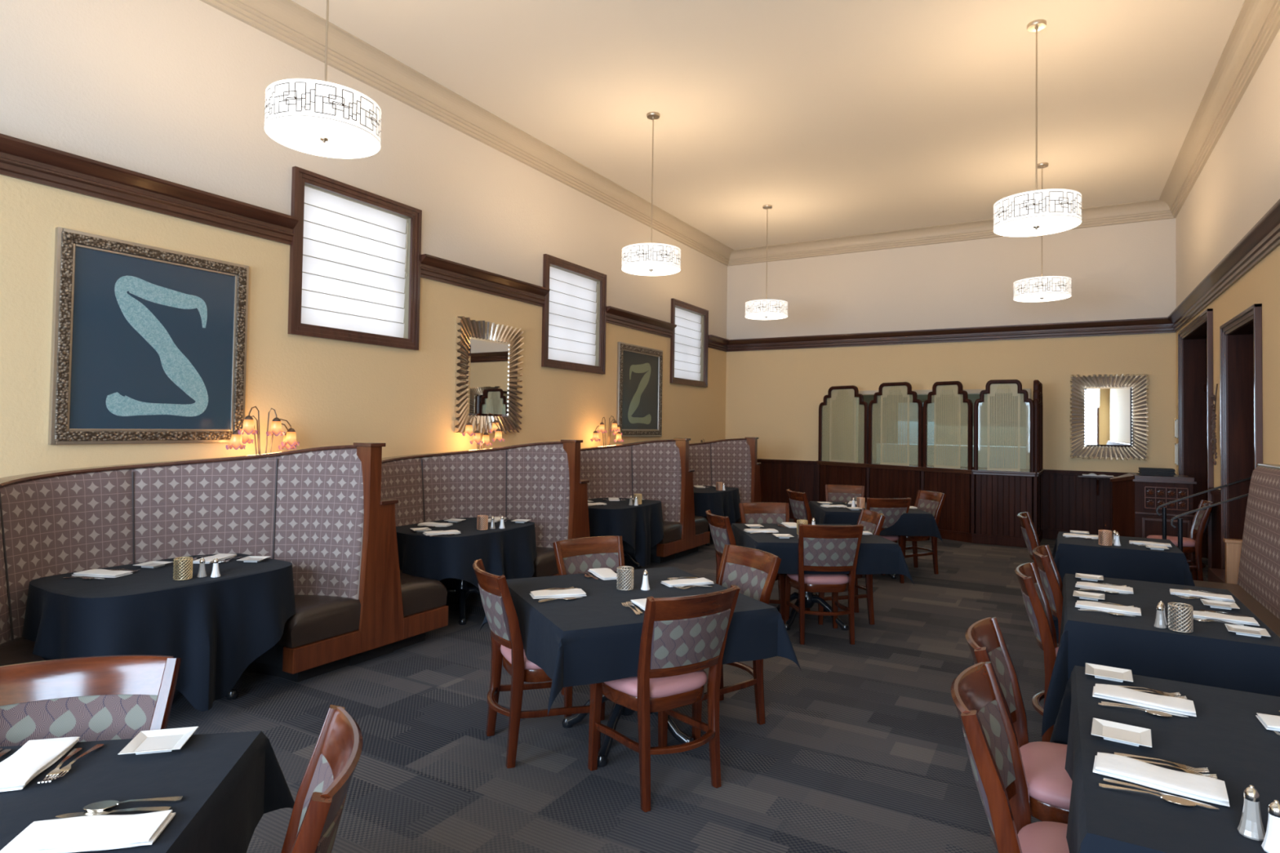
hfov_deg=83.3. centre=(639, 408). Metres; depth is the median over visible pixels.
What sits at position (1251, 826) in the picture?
shaker
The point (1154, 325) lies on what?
wall molding
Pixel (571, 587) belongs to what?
fork
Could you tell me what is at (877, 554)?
tablecloth
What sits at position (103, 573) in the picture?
napkin
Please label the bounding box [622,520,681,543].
seat cushion
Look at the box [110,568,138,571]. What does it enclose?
fork
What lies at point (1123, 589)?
napkin
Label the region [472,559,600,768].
dining chair
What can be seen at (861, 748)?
floor
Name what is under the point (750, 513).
dining chair
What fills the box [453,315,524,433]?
sunburst mirror
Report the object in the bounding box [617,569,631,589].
candle cup
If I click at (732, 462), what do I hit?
booth
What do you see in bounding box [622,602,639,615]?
fork
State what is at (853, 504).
shaker
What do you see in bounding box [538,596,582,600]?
knife
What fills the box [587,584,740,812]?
dining chair
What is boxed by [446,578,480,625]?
table
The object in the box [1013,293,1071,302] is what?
diffuser
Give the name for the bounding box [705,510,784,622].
dining chair
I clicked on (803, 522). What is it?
votive holder
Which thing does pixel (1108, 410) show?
mirror glass
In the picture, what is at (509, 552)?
tablecloth
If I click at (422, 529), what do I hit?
plate
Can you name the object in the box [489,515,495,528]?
shaker
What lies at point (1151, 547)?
plate
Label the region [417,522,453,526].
napkin
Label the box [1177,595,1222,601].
fork
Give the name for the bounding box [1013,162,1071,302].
pendant lamp
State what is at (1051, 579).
dining chair
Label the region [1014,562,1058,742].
dining chair
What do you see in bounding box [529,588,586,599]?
napkin
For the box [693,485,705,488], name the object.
napkin
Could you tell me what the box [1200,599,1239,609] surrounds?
plate
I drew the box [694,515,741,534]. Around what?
seat cushion
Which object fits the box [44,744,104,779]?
fork
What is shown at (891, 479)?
divider
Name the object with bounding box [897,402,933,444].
upper cabinet
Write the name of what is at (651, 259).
pendant lamp
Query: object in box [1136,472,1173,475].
menu
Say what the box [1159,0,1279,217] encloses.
crown molding
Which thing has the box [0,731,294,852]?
tablecloth
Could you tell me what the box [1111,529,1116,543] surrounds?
shaker
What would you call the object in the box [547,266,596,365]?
blind
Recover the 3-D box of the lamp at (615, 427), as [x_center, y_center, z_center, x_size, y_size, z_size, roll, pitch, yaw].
[-0.427,0.458,9.532,0.205,0.741,0.592,0,-2,38]
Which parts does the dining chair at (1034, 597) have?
rail, panel, rail, leg, leg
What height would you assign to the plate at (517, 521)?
0.018 m
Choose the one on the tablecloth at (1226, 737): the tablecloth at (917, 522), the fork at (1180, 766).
the fork at (1180, 766)
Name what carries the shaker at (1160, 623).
on the tablecloth at (1211, 655)
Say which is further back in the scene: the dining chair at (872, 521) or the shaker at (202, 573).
the dining chair at (872, 521)
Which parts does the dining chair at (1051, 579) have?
rail, panel, leg, leg, rail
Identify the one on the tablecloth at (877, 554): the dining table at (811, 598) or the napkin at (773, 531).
the napkin at (773, 531)
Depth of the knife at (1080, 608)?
3.46 m
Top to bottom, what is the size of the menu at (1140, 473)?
0.013 m
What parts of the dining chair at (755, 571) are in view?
leg, leg, panel, rail, leg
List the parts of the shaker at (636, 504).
glass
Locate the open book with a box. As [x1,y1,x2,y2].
[1082,473,1113,476]
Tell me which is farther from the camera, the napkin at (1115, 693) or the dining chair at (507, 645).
the dining chair at (507, 645)
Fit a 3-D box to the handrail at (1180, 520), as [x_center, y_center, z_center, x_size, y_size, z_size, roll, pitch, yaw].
[4.991,1.205,6.086,0.823,1.237,0.090,0,-2,30]
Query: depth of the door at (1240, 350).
6.97 m
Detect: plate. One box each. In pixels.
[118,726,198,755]
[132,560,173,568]
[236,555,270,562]
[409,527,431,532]
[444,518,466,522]
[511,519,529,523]
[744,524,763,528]
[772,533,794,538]
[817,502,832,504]
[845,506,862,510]
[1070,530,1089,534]
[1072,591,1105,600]
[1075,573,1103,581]
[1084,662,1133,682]
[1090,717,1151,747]
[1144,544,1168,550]
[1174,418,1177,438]
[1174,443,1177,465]
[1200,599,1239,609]
[1224,623,1271,637]
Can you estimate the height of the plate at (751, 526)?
0.018 m
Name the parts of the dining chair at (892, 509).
leg, panel, rail, seat, leg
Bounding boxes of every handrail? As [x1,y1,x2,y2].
[1155,476,1251,539]
[1169,493,1248,551]
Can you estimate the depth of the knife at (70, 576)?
3.87 m
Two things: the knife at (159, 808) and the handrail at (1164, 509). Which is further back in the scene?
the handrail at (1164, 509)
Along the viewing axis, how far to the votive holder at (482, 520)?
5.86 m
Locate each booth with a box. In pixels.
[0,442,404,682]
[380,440,590,650]
[580,438,695,563]
[688,436,761,553]
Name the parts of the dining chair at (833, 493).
leg, panel, rail, leg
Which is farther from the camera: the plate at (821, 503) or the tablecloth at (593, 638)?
the plate at (821, 503)
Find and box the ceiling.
[291,0,1244,249]
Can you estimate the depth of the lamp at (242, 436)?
5.39 m
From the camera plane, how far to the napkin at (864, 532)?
5.91 m
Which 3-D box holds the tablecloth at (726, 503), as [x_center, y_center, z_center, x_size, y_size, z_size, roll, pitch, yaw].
[0.835,1.450,10.106,1.010,0.654,1.226,0,-2,30]
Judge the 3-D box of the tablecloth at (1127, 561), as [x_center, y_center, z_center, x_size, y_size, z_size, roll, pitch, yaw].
[3.797,1.316,5.745,0.987,0.514,1.026,0,-2,30]
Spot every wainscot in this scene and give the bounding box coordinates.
[756,458,817,519]
[862,462,1042,534]
[1042,469,1136,539]
[1207,487,1221,568]
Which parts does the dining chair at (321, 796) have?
leg, panel, rail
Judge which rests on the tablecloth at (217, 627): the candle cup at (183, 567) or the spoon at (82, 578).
the spoon at (82, 578)
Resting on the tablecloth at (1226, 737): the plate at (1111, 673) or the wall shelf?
the plate at (1111, 673)
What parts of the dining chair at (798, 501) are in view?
rail, panel, leg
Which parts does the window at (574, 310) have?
sash, pull cord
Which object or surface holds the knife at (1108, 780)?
on the tablecloth at (1226, 737)
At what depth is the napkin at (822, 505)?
7.97 m
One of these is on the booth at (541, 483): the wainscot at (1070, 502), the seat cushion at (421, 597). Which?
the seat cushion at (421, 597)
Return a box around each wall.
[0,0,727,478]
[725,217,1176,474]
[857,394,1026,463]
[1175,28,1279,489]
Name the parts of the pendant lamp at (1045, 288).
stem, lamp shade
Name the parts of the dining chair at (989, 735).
rail, panel, leg, rail, leg, seat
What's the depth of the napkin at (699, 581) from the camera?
3.93 m
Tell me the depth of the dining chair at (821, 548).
5.35 m
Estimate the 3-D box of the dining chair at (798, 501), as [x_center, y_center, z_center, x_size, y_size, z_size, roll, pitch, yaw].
[1.978,1.381,8.177,0.585,0.903,0.482,1,-1,-10]
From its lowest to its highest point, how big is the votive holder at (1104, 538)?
0.112 m
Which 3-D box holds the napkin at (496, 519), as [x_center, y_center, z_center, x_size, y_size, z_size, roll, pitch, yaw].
[-1.294,0.992,6.456,0.131,0.018,0.268,1,-1,7]
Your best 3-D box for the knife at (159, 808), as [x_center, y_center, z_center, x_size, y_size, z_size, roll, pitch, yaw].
[-1.147,0.878,1.568,0.224,0.006,0.020,1,-1,-10]
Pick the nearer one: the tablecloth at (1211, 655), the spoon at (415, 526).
the tablecloth at (1211, 655)
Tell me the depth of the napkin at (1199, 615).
3.34 m
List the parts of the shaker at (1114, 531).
glass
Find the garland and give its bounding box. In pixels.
[1210,383,1217,465]
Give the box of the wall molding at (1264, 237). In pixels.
[1167,199,1279,332]
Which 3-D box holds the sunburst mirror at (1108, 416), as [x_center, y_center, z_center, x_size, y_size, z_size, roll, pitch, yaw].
[6.822,0.113,10.487,0.963,1.248,0.075,0,-2,30]
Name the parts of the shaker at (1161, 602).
glass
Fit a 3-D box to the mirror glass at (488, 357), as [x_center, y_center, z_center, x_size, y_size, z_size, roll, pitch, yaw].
[-1.653,-0.340,7.900,0.005,0.850,0.660,0,-2,30]
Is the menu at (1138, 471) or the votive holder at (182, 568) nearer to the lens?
the votive holder at (182, 568)
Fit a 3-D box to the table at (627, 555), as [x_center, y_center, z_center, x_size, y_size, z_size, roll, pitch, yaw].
[-0.330,1.430,8.097,0.712,0.729,0.912,0,-2,30]
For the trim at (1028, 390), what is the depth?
11.03 m
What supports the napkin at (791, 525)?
on the tablecloth at (877, 554)
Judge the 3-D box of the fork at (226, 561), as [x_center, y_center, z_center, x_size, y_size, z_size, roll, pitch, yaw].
[-2.514,0.926,4.434,0.025,0.010,0.200,1,-1,3]
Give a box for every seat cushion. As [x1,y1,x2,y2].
[0,595,360,666]
[399,546,558,617]
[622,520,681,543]
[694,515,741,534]
[1193,580,1279,637]
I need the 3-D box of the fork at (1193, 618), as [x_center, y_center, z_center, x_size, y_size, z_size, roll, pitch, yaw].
[2.643,0.973,3.280,0.200,0.010,0.025,0,-2,35]
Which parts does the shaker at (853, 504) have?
glass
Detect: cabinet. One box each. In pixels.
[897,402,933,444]
[1110,473,1196,573]
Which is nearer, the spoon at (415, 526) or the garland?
the spoon at (415, 526)
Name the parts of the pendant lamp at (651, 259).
lamp shade, stem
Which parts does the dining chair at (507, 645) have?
rail, leg, panel, rail, leg, seat, seat frame, leg, leg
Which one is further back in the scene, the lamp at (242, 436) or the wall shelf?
the wall shelf
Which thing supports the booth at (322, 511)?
on the floor
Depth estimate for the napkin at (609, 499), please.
8.33 m
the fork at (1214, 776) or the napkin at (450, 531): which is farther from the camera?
the napkin at (450, 531)
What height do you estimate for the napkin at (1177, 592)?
0.018 m
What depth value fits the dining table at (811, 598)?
5.87 m
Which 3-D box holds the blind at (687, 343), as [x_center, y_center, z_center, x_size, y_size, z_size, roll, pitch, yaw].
[0.785,-1.083,12.235,0.016,1.160,1.150,0,-2,30]
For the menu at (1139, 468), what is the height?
0.013 m
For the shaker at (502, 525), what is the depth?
5.96 m
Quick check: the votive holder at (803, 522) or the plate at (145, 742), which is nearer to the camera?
the plate at (145, 742)
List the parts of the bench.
panel, backrest, rail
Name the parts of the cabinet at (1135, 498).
door, carved panel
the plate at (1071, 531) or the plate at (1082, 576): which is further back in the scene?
the plate at (1071, 531)
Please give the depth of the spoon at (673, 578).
4.07 m
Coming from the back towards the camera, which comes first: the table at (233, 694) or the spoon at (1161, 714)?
the table at (233, 694)
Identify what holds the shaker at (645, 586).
on the tablecloth at (593, 638)
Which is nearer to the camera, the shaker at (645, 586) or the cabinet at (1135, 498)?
the shaker at (645, 586)
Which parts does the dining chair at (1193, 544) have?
seat, seat frame, leg, panel, leg, rail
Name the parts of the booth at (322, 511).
backrest, backrest, rail, backrest, seat, backrest, seat, panel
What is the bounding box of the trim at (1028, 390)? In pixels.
[853,388,1031,469]
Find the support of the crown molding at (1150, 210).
attached to the wall at (1122, 271)
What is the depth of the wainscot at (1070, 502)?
10.68 m
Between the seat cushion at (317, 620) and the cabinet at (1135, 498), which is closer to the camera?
the seat cushion at (317, 620)
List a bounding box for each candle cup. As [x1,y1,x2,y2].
[175,560,191,578]
[477,516,486,529]
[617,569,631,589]
[1169,605,1190,631]
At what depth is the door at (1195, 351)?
9.43 m
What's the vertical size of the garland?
0.843 m
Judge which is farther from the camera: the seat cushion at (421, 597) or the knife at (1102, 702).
the seat cushion at (421, 597)
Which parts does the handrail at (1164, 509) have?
post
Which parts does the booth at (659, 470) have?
backrest, rail, seat, backrest, seat, panel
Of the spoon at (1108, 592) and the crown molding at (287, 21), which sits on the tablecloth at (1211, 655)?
the spoon at (1108, 592)
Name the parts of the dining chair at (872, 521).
leg, seat frame, leg, panel, rail, leg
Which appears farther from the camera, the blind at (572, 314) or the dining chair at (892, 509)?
the blind at (572, 314)
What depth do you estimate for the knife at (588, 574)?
4.11 m
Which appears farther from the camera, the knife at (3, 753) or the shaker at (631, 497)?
the shaker at (631, 497)
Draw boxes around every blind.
[301,186,406,337]
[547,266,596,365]
[674,307,701,381]
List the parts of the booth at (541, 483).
backrest, seat, seat, backrest, rail, backrest, panel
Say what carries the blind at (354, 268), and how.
attached to the window at (355, 253)
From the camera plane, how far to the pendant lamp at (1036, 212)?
5.62 m
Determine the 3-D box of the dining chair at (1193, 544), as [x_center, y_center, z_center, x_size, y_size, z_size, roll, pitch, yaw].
[5.749,1.424,7.663,0.585,0.903,0.482,0,-2,30]
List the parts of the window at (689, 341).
sash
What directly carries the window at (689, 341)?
in the wall at (173, 91)
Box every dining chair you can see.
[0,655,181,746]
[280,705,362,852]
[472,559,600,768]
[552,536,624,720]
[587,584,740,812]
[692,544,781,740]
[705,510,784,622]
[738,502,789,524]
[784,523,863,644]
[786,488,812,524]
[804,508,885,625]
[825,484,864,502]
[865,497,911,583]
[897,489,946,574]
[951,662,1069,852]
[964,617,1072,841]
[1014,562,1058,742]
[1017,511,1042,584]
[1032,545,1062,644]
[1146,499,1215,581]
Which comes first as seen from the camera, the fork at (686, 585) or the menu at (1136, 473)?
the fork at (686, 585)
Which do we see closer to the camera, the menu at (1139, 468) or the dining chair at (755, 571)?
the dining chair at (755, 571)
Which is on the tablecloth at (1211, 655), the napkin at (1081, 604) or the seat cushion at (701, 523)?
the napkin at (1081, 604)
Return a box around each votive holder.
[173,556,193,580]
[476,515,488,530]
[616,565,633,591]
[633,493,641,504]
[715,481,722,490]
[796,520,808,533]
[856,497,865,508]
[1097,529,1111,546]
[1167,602,1193,633]
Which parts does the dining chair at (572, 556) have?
leg, rail, panel, leg, leg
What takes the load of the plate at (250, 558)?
on the tablecloth at (217, 627)
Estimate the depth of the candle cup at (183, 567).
3.86 m
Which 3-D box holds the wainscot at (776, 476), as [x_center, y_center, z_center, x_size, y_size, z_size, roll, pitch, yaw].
[2.353,1.436,13.049,1.790,1.040,0.055,0,-2,30]
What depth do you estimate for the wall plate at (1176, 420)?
9.79 m
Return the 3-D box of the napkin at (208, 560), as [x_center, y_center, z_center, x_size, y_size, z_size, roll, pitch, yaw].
[-2.625,0.922,4.443,0.131,0.018,0.268,1,-1,2]
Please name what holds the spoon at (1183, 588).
on the tablecloth at (1211, 655)
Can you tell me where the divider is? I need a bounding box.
[816,379,1044,547]
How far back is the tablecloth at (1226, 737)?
1.91 m
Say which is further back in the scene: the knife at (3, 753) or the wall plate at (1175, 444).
the wall plate at (1175, 444)
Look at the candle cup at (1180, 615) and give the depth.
3.13 m
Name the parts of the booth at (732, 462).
backrest, seat, rail, backrest, panel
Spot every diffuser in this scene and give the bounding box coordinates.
[265,115,379,158]
[622,262,679,275]
[745,313,786,319]
[994,215,1080,236]
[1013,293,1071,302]
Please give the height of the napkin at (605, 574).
0.018 m
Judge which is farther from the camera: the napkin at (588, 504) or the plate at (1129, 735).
the napkin at (588, 504)
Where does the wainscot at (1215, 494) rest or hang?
attached to the wall at (1238, 183)
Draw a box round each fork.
[37,747,82,783]
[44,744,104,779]
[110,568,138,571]
[220,556,242,562]
[542,586,573,590]
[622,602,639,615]
[626,601,643,613]
[672,585,707,588]
[677,586,712,589]
[1095,601,1133,607]
[1112,684,1181,696]
[1114,752,1208,773]
[1131,688,1186,699]
[1133,758,1217,778]
[1173,594,1222,601]
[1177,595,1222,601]
[1192,617,1248,626]
[1194,617,1244,626]
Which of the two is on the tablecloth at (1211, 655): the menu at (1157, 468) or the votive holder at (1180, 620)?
the votive holder at (1180, 620)
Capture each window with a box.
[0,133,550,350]
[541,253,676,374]
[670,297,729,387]
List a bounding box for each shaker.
[196,557,207,577]
[210,557,220,577]
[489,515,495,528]
[498,515,505,528]
[628,495,633,505]
[634,495,638,506]
[640,569,649,591]
[811,517,815,524]
[851,497,855,506]
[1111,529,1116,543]
[1113,531,1120,546]
[1153,603,1166,628]
[1157,600,1167,625]
[1237,785,1265,840]
[1261,800,1279,852]
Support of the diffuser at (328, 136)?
attached to the pendant lamp at (318, 117)
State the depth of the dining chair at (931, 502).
8.16 m
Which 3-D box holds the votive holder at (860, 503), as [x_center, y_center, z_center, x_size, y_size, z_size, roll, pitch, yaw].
[2.437,1.034,7.944,0.090,0.112,0.090,0,-1,18]
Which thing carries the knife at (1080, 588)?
on the tablecloth at (1211, 655)
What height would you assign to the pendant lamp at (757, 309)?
1.672 m
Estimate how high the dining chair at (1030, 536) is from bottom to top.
0.903 m
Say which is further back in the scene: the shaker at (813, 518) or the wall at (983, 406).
the wall at (983, 406)
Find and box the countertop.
[875,443,1026,468]
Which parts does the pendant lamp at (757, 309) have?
lamp shade, stem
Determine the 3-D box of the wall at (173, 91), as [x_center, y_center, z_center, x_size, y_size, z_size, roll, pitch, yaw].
[-2.283,-0.709,7.092,0.250,4.900,15.130,0,-2,30]
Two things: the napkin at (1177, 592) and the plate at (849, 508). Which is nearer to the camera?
the napkin at (1177, 592)
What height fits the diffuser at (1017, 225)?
0.005 m
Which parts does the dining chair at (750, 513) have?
leg, rail, panel, leg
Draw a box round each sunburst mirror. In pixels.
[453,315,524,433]
[1070,373,1148,461]
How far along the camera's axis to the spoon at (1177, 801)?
1.69 m
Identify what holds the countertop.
on the floor
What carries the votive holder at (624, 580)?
on the tablecloth at (593, 638)
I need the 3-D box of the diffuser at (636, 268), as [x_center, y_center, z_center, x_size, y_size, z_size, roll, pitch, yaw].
[0.116,-1.466,7.569,0.610,0.005,0.610,0,-2,42]
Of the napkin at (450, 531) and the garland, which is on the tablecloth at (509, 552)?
the napkin at (450, 531)
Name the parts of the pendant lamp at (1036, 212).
stem, lamp shade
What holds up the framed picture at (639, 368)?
attached to the wall at (173, 91)
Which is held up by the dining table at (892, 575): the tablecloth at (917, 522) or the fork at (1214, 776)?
the tablecloth at (917, 522)
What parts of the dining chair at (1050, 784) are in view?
rail, panel, leg, leg, rail, seat, seat frame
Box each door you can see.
[1177,308,1213,568]
[1219,303,1262,569]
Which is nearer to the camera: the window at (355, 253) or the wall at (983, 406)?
the window at (355, 253)
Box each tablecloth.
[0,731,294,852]
[22,553,295,711]
[395,517,537,588]
[479,566,801,715]
[587,497,663,566]
[693,485,740,525]
[731,523,914,584]
[808,501,943,543]
[1041,573,1279,736]
[1049,665,1279,852]
[1052,531,1195,586]
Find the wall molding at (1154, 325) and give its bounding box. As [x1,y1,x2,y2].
[727,317,1176,351]
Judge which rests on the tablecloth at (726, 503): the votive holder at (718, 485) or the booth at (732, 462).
the votive holder at (718, 485)
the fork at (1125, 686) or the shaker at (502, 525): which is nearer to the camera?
the fork at (1125, 686)
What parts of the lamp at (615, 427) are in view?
lamp shade, lamp shade, stem, stem, stem, lamp shade, lamp shade, lamp shade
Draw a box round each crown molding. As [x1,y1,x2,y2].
[200,0,733,266]
[728,199,1173,266]
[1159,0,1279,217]
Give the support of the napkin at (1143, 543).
on the tablecloth at (1127, 561)
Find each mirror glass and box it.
[466,336,509,417]
[1084,386,1133,447]
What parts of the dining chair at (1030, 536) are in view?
rail, panel, leg, leg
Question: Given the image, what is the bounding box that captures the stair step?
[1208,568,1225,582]
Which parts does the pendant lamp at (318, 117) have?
lamp shade, stem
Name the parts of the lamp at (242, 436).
lamp shade, stem, lamp shade, lamp shade, stem, stem, stem, lamp shade, stem, lamp shade, lamp shade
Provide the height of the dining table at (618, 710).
0.729 m
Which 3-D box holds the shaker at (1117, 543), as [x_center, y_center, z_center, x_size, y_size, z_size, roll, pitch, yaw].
[3.672,0.998,5.539,0.049,0.106,0.049,1,-1,-7]
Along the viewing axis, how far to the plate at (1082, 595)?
3.76 m
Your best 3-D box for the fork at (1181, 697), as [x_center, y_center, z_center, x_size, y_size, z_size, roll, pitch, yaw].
[1.680,0.937,2.377,0.200,0.010,0.025,0,-2,29]
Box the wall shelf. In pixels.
[1077,475,1115,495]
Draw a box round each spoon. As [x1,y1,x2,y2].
[63,577,93,579]
[83,796,182,812]
[414,525,435,527]
[537,597,575,602]
[577,571,591,577]
[667,577,697,580]
[750,532,772,533]
[1065,537,1091,539]
[1077,608,1124,616]
[1078,589,1119,594]
[1097,702,1172,718]
[1098,783,1195,807]
[1182,588,1226,595]
[1199,609,1248,617]
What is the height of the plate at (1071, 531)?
0.018 m
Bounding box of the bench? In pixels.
[1193,463,1279,637]
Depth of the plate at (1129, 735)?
2.04 m
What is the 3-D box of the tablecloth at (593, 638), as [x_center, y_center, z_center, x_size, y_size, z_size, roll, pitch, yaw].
[-0.061,1.105,3.729,1.261,0.305,1.261,1,-2,-25]
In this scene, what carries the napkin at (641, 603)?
on the tablecloth at (593, 638)
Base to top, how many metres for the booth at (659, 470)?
1.465 m
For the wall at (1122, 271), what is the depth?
11.61 m
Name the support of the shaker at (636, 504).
on the tablecloth at (641, 526)
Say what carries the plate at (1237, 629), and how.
on the tablecloth at (1211, 655)
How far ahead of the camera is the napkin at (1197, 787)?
1.77 m
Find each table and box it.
[225,688,239,699]
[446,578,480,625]
[561,693,693,767]
[623,551,641,568]
[776,591,848,630]
[887,573,897,578]
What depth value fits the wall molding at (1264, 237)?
6.55 m
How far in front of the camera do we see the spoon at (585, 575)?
4.08 m
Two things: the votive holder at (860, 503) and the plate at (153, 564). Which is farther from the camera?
the votive holder at (860, 503)
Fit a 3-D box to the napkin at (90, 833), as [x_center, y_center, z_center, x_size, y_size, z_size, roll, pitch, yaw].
[-1.129,0.872,1.482,0.268,0.018,0.131,1,-1,-12]
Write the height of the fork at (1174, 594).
0.010 m
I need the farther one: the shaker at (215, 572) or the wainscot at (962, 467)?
the wainscot at (962, 467)
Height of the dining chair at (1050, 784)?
0.903 m
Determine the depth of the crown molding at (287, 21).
7.16 m
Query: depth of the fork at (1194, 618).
3.31 m
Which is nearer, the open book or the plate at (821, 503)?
the plate at (821, 503)
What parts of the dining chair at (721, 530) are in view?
leg, rail, rail, panel, leg, leg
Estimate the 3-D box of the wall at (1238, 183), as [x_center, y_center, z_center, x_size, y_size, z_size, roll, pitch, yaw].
[3.857,-0.707,3.527,0.250,4.900,15.130,0,-2,30]
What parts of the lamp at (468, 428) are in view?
lamp shade, stem, lamp shade, lamp shade, stem, stem, lamp shade, lamp shade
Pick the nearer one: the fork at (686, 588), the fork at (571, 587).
the fork at (571, 587)
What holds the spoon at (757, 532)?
on the tablecloth at (877, 554)
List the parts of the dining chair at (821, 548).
leg, leg, seat, seat frame, rail, panel, rail, leg, leg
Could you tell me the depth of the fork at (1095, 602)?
3.60 m
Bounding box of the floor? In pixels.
[166,518,1208,852]
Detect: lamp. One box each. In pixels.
[225,405,299,454]
[264,0,382,158]
[462,413,504,448]
[590,415,623,445]
[621,111,680,275]
[745,204,787,319]
[993,18,1081,236]
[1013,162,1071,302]
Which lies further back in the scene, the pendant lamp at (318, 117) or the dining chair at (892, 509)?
the dining chair at (892, 509)
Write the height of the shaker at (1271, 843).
0.106 m
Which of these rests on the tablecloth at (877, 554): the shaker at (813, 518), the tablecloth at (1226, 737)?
the shaker at (813, 518)
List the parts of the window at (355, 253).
sash, pull cord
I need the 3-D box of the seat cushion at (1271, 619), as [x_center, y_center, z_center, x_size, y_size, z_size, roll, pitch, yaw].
[2.351,1.308,2.039,0.420,0.155,8.360,0,-2,30]
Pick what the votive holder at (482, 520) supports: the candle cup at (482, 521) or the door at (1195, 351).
the candle cup at (482, 521)
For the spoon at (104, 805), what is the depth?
1.59 m
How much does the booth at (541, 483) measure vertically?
1.465 m
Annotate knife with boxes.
[0,749,11,757]
[55,806,171,818]
[70,576,105,579]
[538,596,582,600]
[582,571,598,579]
[1080,588,1128,595]
[1080,608,1135,617]
[1101,701,1188,717]
[1102,777,1219,810]
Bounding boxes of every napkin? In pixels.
[0,737,79,791]
[0,809,175,852]
[71,568,133,577]
[192,553,236,564]
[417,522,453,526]
[422,529,460,535]
[488,516,506,522]
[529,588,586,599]
[587,502,604,505]
[587,568,617,580]
[608,497,619,501]
[630,598,646,610]
[661,577,713,586]
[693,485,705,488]
[743,528,778,533]
[781,522,796,528]
[821,504,845,507]
[862,530,872,534]
[1062,533,1098,538]
[1075,582,1133,594]
[1075,600,1141,615]
[1092,684,1196,716]
[1093,752,1229,806]
[1128,540,1172,546]
[1169,588,1235,601]
[1192,610,1259,626]
[1255,712,1279,731]
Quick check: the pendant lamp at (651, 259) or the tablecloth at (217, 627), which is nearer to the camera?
the tablecloth at (217, 627)
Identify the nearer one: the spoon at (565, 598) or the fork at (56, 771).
the fork at (56, 771)
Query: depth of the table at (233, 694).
4.13 m
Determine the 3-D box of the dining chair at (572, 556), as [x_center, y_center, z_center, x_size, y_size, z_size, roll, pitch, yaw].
[-0.199,1.253,4.280,0.482,0.903,0.585,2,-2,-34]
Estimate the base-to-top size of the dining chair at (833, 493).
0.903 m
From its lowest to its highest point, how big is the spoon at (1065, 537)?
0.011 m
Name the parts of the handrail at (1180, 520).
post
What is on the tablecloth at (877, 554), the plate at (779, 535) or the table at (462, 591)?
the plate at (779, 535)
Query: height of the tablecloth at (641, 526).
0.654 m
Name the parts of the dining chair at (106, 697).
panel, rail, leg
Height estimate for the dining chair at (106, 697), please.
0.903 m
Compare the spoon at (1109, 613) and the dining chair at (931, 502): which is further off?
the dining chair at (931, 502)
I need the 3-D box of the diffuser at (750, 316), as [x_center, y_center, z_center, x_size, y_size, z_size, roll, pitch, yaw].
[1.867,-1.365,10.645,0.610,0.005,0.610,1,-1,0]
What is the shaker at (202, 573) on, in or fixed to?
on the tablecloth at (217, 627)
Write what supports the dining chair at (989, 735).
on the floor
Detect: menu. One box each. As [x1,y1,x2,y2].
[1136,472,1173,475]
[1137,471,1175,474]
[1138,467,1174,470]
[1138,468,1175,471]
[1139,470,1174,472]
[1139,472,1175,475]
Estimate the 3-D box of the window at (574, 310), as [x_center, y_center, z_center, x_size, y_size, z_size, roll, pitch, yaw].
[-0.386,-1.150,10.199,0.310,1.368,3.339,0,-2,30]
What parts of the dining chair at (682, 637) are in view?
leg, leg, seat frame, seat, leg, rail, panel, rail, leg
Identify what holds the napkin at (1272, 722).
on the tablecloth at (1226, 737)
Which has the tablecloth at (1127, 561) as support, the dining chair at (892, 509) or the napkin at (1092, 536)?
the napkin at (1092, 536)
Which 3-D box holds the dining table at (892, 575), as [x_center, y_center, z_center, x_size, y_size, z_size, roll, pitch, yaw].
[2.527,1.471,8.039,1.052,0.729,1.052,1,-1,4]
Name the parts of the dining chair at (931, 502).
leg, seat frame, leg, panel, rail, leg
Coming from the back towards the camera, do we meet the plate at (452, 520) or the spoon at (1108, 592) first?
the plate at (452, 520)
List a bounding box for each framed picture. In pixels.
[48,226,248,444]
[616,342,662,436]
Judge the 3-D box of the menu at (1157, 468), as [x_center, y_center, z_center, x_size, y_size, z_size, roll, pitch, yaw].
[6.278,0.728,8.755,0.340,0.013,0.240,0,-2,31]
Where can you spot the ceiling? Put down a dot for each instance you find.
(842, 117)
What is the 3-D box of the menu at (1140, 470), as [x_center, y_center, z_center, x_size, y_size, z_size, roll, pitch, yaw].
[6.280,0.757,8.753,0.340,0.013,0.240,0,-2,33]
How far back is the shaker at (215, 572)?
3.95 m
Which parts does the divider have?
post, sill, panel, glass pane, arch frame, post, sill, glass pane, panel, arch frame, post, sill, glass pane, arch frame, panel, post, panel, sill, glass pane, arch frame, post, arch frame, post, panel, panel, arch frame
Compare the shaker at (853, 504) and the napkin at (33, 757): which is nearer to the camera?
the napkin at (33, 757)
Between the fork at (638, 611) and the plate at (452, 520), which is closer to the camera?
the fork at (638, 611)
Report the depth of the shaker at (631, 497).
7.87 m
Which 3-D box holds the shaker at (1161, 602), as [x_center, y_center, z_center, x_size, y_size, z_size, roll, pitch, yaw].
[2.361,0.923,3.261,0.049,0.106,0.049,1,-1,10]
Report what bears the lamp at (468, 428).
attached to the booth at (541, 483)
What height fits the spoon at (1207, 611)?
0.011 m
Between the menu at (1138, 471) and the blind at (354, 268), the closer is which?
the blind at (354, 268)

